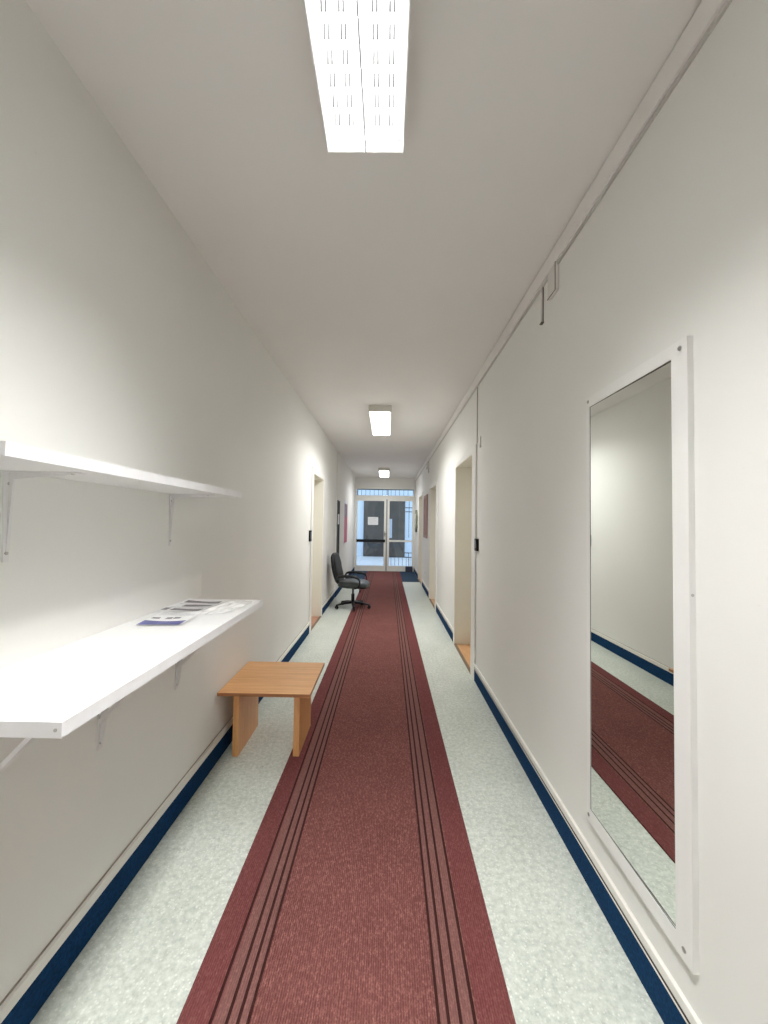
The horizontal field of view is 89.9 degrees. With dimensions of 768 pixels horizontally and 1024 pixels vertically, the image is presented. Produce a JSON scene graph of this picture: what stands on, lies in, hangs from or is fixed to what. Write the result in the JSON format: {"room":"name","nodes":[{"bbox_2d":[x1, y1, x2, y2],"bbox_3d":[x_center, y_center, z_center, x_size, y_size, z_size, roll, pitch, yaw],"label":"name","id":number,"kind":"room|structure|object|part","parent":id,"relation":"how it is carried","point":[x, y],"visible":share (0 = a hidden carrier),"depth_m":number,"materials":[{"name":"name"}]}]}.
{"room":"office corridor","nodes":[
{"label":"office corridor","id":0,"kind":"room"},
{"bbox_2d":[0,0,355,1001],"bbox_3d":[-1.106,0.073,2.544,0.312,2.780,18.070,1,-2,1],"label":"wall","id":1,"kind":"structure","parent":0,"point":[121,344],"depth_m":1.37,"materials":[{"name":"paint"}]},
{"bbox_2d":[0,441,241,562],"bbox_3d":[-0.852,0.010,1.355,0.240,0.264,1.217,1,-2,1],"label":"wall shelf","id":2,"kind":"object","parent":1,"relation":"attached to","point":[17,461],"visible":1,"depth_m":0.99,"materials":[{"name":"white laminate"}]},
{"bbox_2d":[0,599,262,773],"bbox_3d":[-0.795,0.618,1.317,0.372,0.405,1.183,1,-2,1],"label":"wall shelf","id":3,"kind":"object","parent":1,"relation":"attached to","point":[53,693],"visible":0.89,"depth_m":0.99,"materials":[{"name":"white laminate"}]},
{"bbox_2d":[135,611,201,624],"bbox_3d":[-0.838,0.416,1.510,0.165,0.009,0.200,1,-2,-3],"label":"leaflet","id":4,"kind":"object","parent":3,"relation":"on","point":[162,618],"visible":1,"depth_m":1.51,"materials":[{"name":"paper"}]},
{"bbox_2d":[136,620,185,624],"bbox_3d":[-0.835,0.415,1.446,0.153,0.004,0.062,1,-2,-3],"label":"print","id":5,"kind":"object","parent":4,"relation":"on","point":[145,622],"depth_m":1.45},
{"bbox_2d":[158,598,225,611],"bbox_3d":[-0.863,0.420,1.741,0.185,0.010,0.240,1,-2,5],"label":"leaflet","id":6,"kind":"object","parent":3,"relation":"on","point":[189,605],"visible":1,"depth_m":1.74,"materials":[{"name":"paper"}]},
{"bbox_2d":[170,608,201,610],"bbox_3d":[-0.850,0.420,1.657,0.131,0.004,0.041,1,-2,5],"label":"print","id":7,"kind":"object","parent":6,"relation":"on","point":[171,609],"depth_m":1.66,"materials":[{"name":"grey paper"}]},
{"bbox_2d":[184,605,211,606],"bbox_3d":[-0.843,0.423,1.740,0.131,0.004,0.036,1,-2,5],"label":"print","id":8,"kind":"object","parent":6,"relation":"on","point":[184,605],"depth_m":1.74,"materials":[{"name":"grey paper"}]},
{"bbox_2d":[185,600,221,603],"bbox_3d":[-0.851,0.423,1.812,0.169,0.006,0.038,1,-2,5],"label":"print","id":9,"kind":"object","parent":6,"relation":"on","point":[186,601],"depth_m":1.81,"materials":[{"name":"grey paper"}]},
{"bbox_2d":[200,600,251,614],"bbox_3d":[-0.713,0.423,1.738,0.144,0.010,0.318,1,-2,11],"label":"sheet","id":10,"kind":"object","parent":3,"relation":"on","point":[228,606],"visible":0.99,"depth_m":1.72,"materials":[{"name":"white paper"}]},
{"bbox_2d":[0,568,353,1023],"bbox_3d":[-0.968,1.394,2.592,0.025,0.146,17.650,1,-2,1],"label":"baseboard","id":11,"kind":"structure","parent":1,"relation":"attached to","point":[22,1003],"depth_m":1.35,"materials":[{"name":"blue plastic"}]},
{"bbox_2d":[309,530,311,541],"bbox_3d":[-0.930,0.302,4.862,0.026,0.140,0.080,1,-2,1],"label":"control box","id":12,"kind":"object","parent":1,"relation":"attached to","point":[310,531],"visible":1,"depth_m":4.82,"materials":[{"name":"black plastic"}]},
{"bbox_2d":[309,466,324,632],"bbox_3d":[-1.078,0.491,5.390,0.306,2.129,0.945,1,-2,1],"label":"door","id":13,"kind":"structure","parent":1,"relation":"in","point":[318,479],"depth_m":5.77,"materials":[{"name":"wood"}]},
{"bbox_2d":[336,500,339,553],"bbox_3d":[-0.898,0.361,7.551,0.016,1.170,0.330,1,-2,1],"label":"notice board","id":14,"kind":"object","parent":1,"relation":"attached to","point":[338,501],"visible":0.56,"depth_m":7.53,"materials":[{"name":"black"}]},
{"bbox_2d":[343,500,347,544],"bbox_3d":[-0.887,0.233,8.905,0.008,1.000,0.800,1,-2,1],"label":"poster","id":15,"kind":"object","parent":1,"relation":"attached to","point":[345,523],"visible":1,"depth_m":8.83,"materials":[{"name":"red paper"}]},
{"bbox_2d":[30,570,663,1023],"bbox_3d":[0.001,1.538,2.488,3.600,0.120,18.070,1,-2,1],"label":"floor","id":16,"kind":"structure","parent":0,"point":[562,961],"depth_m":1.48,"materials":[{"name":"white tile"}]},
{"bbox_2d":[217,661,324,756],"bbox_3d":[-0.703,1.268,2.498,0.544,0.400,0.518,1,-2,1],"label":"side table","id":17,"kind":"object","parent":16,"relation":"on","point":[256,679],"visible":1,"depth_m":2.40,"materials":[{"name":"brown wood"}]},
{"bbox_3d":[-0.884,1.274,2.477,0.036,0.380,0.355,1,-2,1],"label":"leg","id":18,"kind":"part","parent":17,"relation":"part of","materials":[{"name":"brown wood"}]},
{"bbox_3d":[-0.521,1.276,2.474,0.036,0.371,0.355,1,-2,1],"label":"leg","id":19,"kind":"part","parent":17,"relation":"part of","materials":[{"name":"brown wood"}]},
{"bbox_2d":[176,571,515,1023],"bbox_3d":[-0.089,1.477,2.626,0.945,0.008,17.440,1,-2,1],"label":"carpet runner","id":20,"kind":"object","parent":16,"relation":"on","point":[356,897],"visible":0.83,"depth_m":1.50,"materials":[{"name":"red carpet"}]},
{"bbox_2d":[331,552,370,611],"bbox_3d":[-0.535,1.131,6.376,0.658,0.900,0.600,1,-2,9],"label":"office chair","id":21,"kind":"object","parent":20,"relation":"on","point":[336,565],"visible":1,"depth_m":6.25,"materials":[{"name":"leather"}]},
{"bbox_3d":[-0.774,0.938,6.419,0.171,0.520,0.434,1,-2,9],"label":"backrest","id":22,"kind":"part","parent":21,"relation":"part of","materials":[{"name":"black leather"}]},
{"bbox_3d":[-0.647,1.494,6.299,0.290,0.064,0.048,2,-2,-25],"label":"arm","id":23,"kind":"part","parent":21,"relation":"part of","materials":[{"name":"black plastic"}]},
{"bbox_3d":[-0.556,1.120,6.137,0.410,0.247,0.122,1,-2,9],"label":"armrest","id":24,"kind":"part","parent":21,"relation":"part of","materials":[{"name":"black plastic"}]},
{"bbox_3d":[-0.497,1.188,6.369,0.500,0.123,0.500,1,-2,9],"label":"seat","id":25,"kind":"part","parent":21,"relation":"part of","materials":[{"name":"leather"}]},
{"bbox_3d":[-0.485,1.136,6.612,0.410,0.247,0.122,1,-2,9],"label":"armrest","id":26,"kind":"part","parent":21,"relation":"part of","materials":[{"name":"black plastic"}]},
{"bbox_3d":[-0.373,1.499,6.338,0.291,0.064,0.051,1,-2,9],"label":"arm","id":27,"kind":"part","parent":21,"relation":"part of","materials":[{"name":"black plastic"}]},
{"bbox_2d":[349,571,418,581],"bbox_3d":[-0.002,1.720,10.362,1.748,0.004,2.040,1,-2,1],"label":"floor mat","id":28,"kind":"object","parent":16,"relation":"on","point":[406,576],"visible":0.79,"depth_m":10.29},
{"bbox_2d":[405,566,411,571],"bbox_3d":[0.729,1.678,11.325,0.200,0.160,0.115,1,-2,1],"label":"crate","id":29,"kind":"object","parent":28,"relation":"on","point":[407,568],"visible":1,"depth_m":11.27,"materials":[{"name":"blue plastic"}]},
{"bbox_2d":[25,0,701,477],"bbox_3d":[-0.040,-1.376,2.580,2.400,0.150,18.070,1,-2,1],"label":"ceiling","id":30,"kind":"structure","parent":0,"point":[367,279],"depth_m":1.48,"materials":[{"name":"paint"}]},
{"bbox_2d":[303,0,410,153],"bbox_3d":[-0.069,-1.317,0.754,0.270,0.082,1.200,1,-2,1],"label":"ceiling light","id":31,"kind":"object","parent":30,"relation":"attached to","point":[360,48],"visible":1,"depth_m":1.13,"materials":[{"name":"white metal"}]},
{"bbox_3d":[-0.131,-1.264,1.328,0.127,0.004,0.041,1,-2,1],"label":"plate","id":32,"kind":"part","parent":31,"relation":"part of","materials":[{"name":"white metal"}]},
{"bbox_3d":[-0.067,-1.296,0.988,0.252,0.050,0.030,1,-2,1],"label":"louvre blade","id":33,"kind":"part","parent":31,"relation":"part of","materials":[{"name":"white metal"}]},
{"bbox_3d":[-0.066,-1.294,1.044,0.252,0.050,0.030,1,-2,1],"label":"louvre blade","id":34,"kind":"part","parent":31,"relation":"part of","materials":[{"name":"white metal"}]},
{"bbox_3d":[-0.066,-1.293,1.101,0.252,0.050,0.030,1,-2,1],"label":"louvre blade","id":35,"kind":"part","parent":31,"relation":"part of","materials":[{"name":"white metal"}]},
{"bbox_3d":[-0.065,-1.291,1.157,0.252,0.050,0.030,1,-2,1],"label":"louvre blade","id":36,"kind":"part","parent":31,"relation":"part of","materials":[{"name":"white metal"}]},
{"bbox_3d":[-0.065,-1.289,1.214,0.252,0.050,0.030,1,-2,1],"label":"louvre blade","id":37,"kind":"part","parent":31,"relation":"part of","materials":[{"name":"white metal"}]},
{"bbox_3d":[-0.064,-1.287,1.270,0.252,0.050,0.030,1,-2,1],"label":"louvre blade","id":38,"kind":"part","parent":31,"relation":"part of","materials":[{"name":"white metal"}]},
{"bbox_3d":[0.003,-1.262,1.327,0.127,0.004,0.041,1,-2,1],"label":"plate","id":39,"kind":"part","parent":31,"relation":"part of","materials":[{"name":"white metal"}]},
{"bbox_2d":[368,405,391,434],"bbox_3d":[-0.042,-1.181,5.060,0.270,0.086,1.160,1,-2,1],"label":"ceiling light","id":40,"kind":"object","parent":30,"relation":"attached to","point":[379,415],"visible":1,"depth_m":4.77,"materials":[{"name":"white plastic"}]},
{"bbox_2d":[370,412,389,434],"bbox_3d":[-0.042,-1.143,5.059,0.236,0.010,1.136,1,-2,1],"label":"diffuser","id":41,"kind":"object","parent":40,"relation":"attached to","point":[379,421],"depth_m":4.96,"materials":[{"name":"white plastic"}]},
{"bbox_2d":[378,468,388,476],"bbox_3d":[0.004,-1.026,10.057,0.270,0.086,1.200,1,-2,1],"label":"ceiling light","id":42,"kind":"object","parent":30,"relation":"attached to","point":[383,472],"visible":1,"depth_m":9.68,"materials":[{"name":"white plastic"}]},
{"bbox_2d":[379,471,388,476],"bbox_3d":[0.003,-0.988,10.056,0.236,0.010,1.176,1,-2,1],"label":"diffuser","id":43,"kind":"object","parent":42,"relation":"attached to","point":[381,473],"depth_m":10.02,"materials":[{"name":"white plastic"}]},
{"bbox_2d":[355,477,414,487],"bbox_3d":[0.044,-0.877,11.543,1.788,0.290,0.120,1,-2,1],"label":"wall","id":44,"kind":"structure","parent":0,"point":[360,481],"depth_m":11.48,"materials":[{"name":"paint"}]},
{"bbox_2d":[354,487,414,571],"bbox_3d":[0.023,0.511,11.465,1.788,2.490,0.110,1,-2,1],"label":"door","id":45,"kind":"structure","parent":44,"relation":"in","point":[386,499],"depth_m":11.44,"materials":[{"name":"metal"}]},
{"bbox_2d":[368,517,377,524],"bbox_3d":[-0.327,0.267,11.479,0.305,0.232,0.003,1,-2,1],"label":"paper notice","id":46,"kind":"object","parent":45,"relation":"attached to","point":[371,520],"visible":1,"depth_m":11.48,"materials":[{"name":"white paper"}]},
{"bbox_2d":[414,0,767,1023],"bbox_3d":[0.988,0.103,2.524,0.300,2.780,18.070,1,-2,1],"label":"wall","id":47,"kind":"structure","parent":0,"point":[675,248],"depth_m":1.08,"materials":[{"name":"paint"}]},
{"bbox_2d":[414,510,417,531],"bbox_3d":[0.887,0.255,10.690,0.053,0.610,0.628,1,-2,1],"label":"wall plaque","id":48,"kind":"object","parent":47,"relation":"attached to","point":[416,512],"visible":0.98,"depth_m":10.49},
{"bbox_2d":[418,492,422,584],"bbox_3d":[1.033,0.630,9.416,0.306,2.164,1.040,1,-2,1],"label":"door","id":49,"kind":"structure","parent":47,"relation":"in","point":[420,526],"depth_m":9.85,"materials":[{"name":"wood"}]},
{"bbox_2d":[423,494,427,537],"bbox_3d":[0.882,0.097,8.173,0.020,0.900,0.720,1,-2,1],"label":"framed picture","id":50,"kind":"object","parent":47,"relation":"attached to","point":[425,516],"visible":0.99,"depth_m":8.14},
{"bbox_2d":[424,498,426,534],"bbox_3d":[0.887,0.097,8.173,0.010,0.780,0.600,1,-2,1],"label":"print","id":51,"kind":"object","parent":50,"relation":"attached to","point":[425,499],"depth_m":8.18},
{"bbox_2d":[429,479,437,610],"bbox_3d":[1.009,0.558,6.797,0.306,2.144,1.080,1,-2,1],"label":"door","id":52,"kind":"structure","parent":47,"relation":"in","point":[433,524],"depth_m":7.25,"materials":[{"name":"wood"}]},
{"bbox_2d":[453,444,476,678],"bbox_3d":[0.984,0.468,4.064,0.306,2.154,1.110,1,-2,1],"label":"door","id":53,"kind":"structure","parent":47,"relation":"in","point":[465,488],"depth_m":4.53,"materials":[{"name":"wood"}]},
{"bbox_2d":[474,539,478,550],"bbox_3d":[0.831,0.295,3.460,0.026,0.110,0.075,1,-2,1],"label":"control box","id":54,"kind":"object","parent":47,"relation":"attached to","point":[476,541],"visible":1,"depth_m":3.42,"materials":[{"name":"black plastic"}]},
{"bbox_2d":[477,387,477,442],"bbox_3d":[0.859,-0.891,3.544,0.006,0.522,0.015,1,-2,1],"label":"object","id":55,"kind":"object","parent":47,"relation":"attached to","point":[477,387],"visible":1,"depth_m":3.54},
{"bbox_2d":[539,285,543,324],"bbox_3d":[0.843,-1.108,2.058,0.015,0.209,0.024,1,-2,1],"label":"conduit pipe","id":56,"kind":"object","parent":47,"relation":"attached to","point":[542,288],"visible":1,"depth_m":2.05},
{"bbox_2d":[548,261,558,299],"bbox_3d":[0.840,-1.146,1.913,0.020,0.140,0.092,1,-2,1],"label":"junction box","id":57,"kind":"object","parent":47,"relation":"attached to","point":[553,275],"visible":1,"depth_m":1.89,"materials":[{"name":"white plastic"}]},
{"bbox_3d":[0.831,-1.147,1.914,0.002,0.129,0.082,1,-2,1],"label":"lid","id":58,"kind":"part","parent":57,"relation":"part of","materials":[{"name":"white plastic"}]},
{"bbox_2d":[414,567,701,1023],"bbox_3d":[0.812,1.419,2.575,0.015,0.148,17.650,1,-2,1],"label":"baseboard","id":59,"kind":"structure","parent":47,"relation":"attached to","point":[666,996],"depth_m":1.41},
{"bbox_2d":[415,0,732,481],"bbox_3d":[0.850,-1.230,2.657,0.016,0.099,17.630,1,-2,1],"label":"cable trunking","id":60,"kind":"object","parent":47,"relation":"attached to","point":[708,13],"visible":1,"depth_m":1.34,"materials":[{"name":"grey paint"}]},
{"bbox_2d":[586,335,699,974],"bbox_3d":[0.812,0.362,1.271,0.020,1.659,0.525,1,-2,1],"label":"wall mirror","id":61,"kind":"object","parent":47,"relation":"attached to","point":[642,755],"visible":1,"depth_m":1.18,"materials":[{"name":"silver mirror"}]},
{"bbox_2d":[590,361,675,926],"bbox_3d":[0.814,0.358,1.291,0.008,1.572,0.445,1,-2,0],"label":"mirror glass","id":62,"kind":"object","parent":61,"relation":"attached to","point":[633,423],"depth_m":1.23,"materials":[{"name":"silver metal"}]},
{"label":"outside","id":63,"kind":"structure","parent":0,"visible":0},
{"bbox_2d":[357,556,411,565],"bbox_3d":[0.108,1.926,14.281,8.000,0.120,5.530,1,-2,1],"label":"ground","id":64,"kind":"structure","parent":63,"point":[361,560],"depth_m":14.64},
{"bbox_2d":[357,489,399,495],"bbox_3d":[-0.167,-0.595,11.676,1.276,0.190,0.016,1,-2,1],"label":"security grille","id":65,"kind":"object","parent":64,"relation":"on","point":[357,489],"depth_m":11.67,"materials":[{"name":"metal"}]},
{"bbox_3d":[0.034,0.524,11.639,1.720,2.435,0.016,1,-2,1],"label":"grille frame","id":66,"kind":"part","parent":65,"relation":"part of","materials":[{"name":"metal"}]},
{"bbox_2d":[357,490,412,556],"bbox_3d":[0.159,0.137,16.903,8.000,3.620,0.200,1,-2,1],"label":"wall","id":67,"kind":"structure","parent":64,"relation":"on","point":[360,510],"depth_m":16.80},
{"bbox_2d":[363,501,404,556],"bbox_3d":[0.009,0.720,16.749,1.800,2.440,0.075,1,-2,1],"label":"door","id":68,"kind":"structure","parent":67,"relation":"in","point":[371,508],"depth_m":16.73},
{"bbox_3d":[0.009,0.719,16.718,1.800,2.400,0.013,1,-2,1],"label":"kick rail","id":69,"kind":"part","parent":68,"relation":"part of","materials":[{"name":"grey metal"}]},
{"bbox_3d":[0.239,0.713,16.718,0.220,0.820,0.008,1,-2,1],"label":"pale panel","id":70,"kind":"part","parent":68,"relation":"part of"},
{"bbox_2d":[396,552,411,565],"bbox_3d":[0.602,1.416,11.606,0.452,0.395,0.016,1,-2,1],"label":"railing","id":71,"kind":"object","parent":64,"relation":"on","point":[408,557],"depth_m":11.60,"materials":[{"name":"metal"}]}
]}

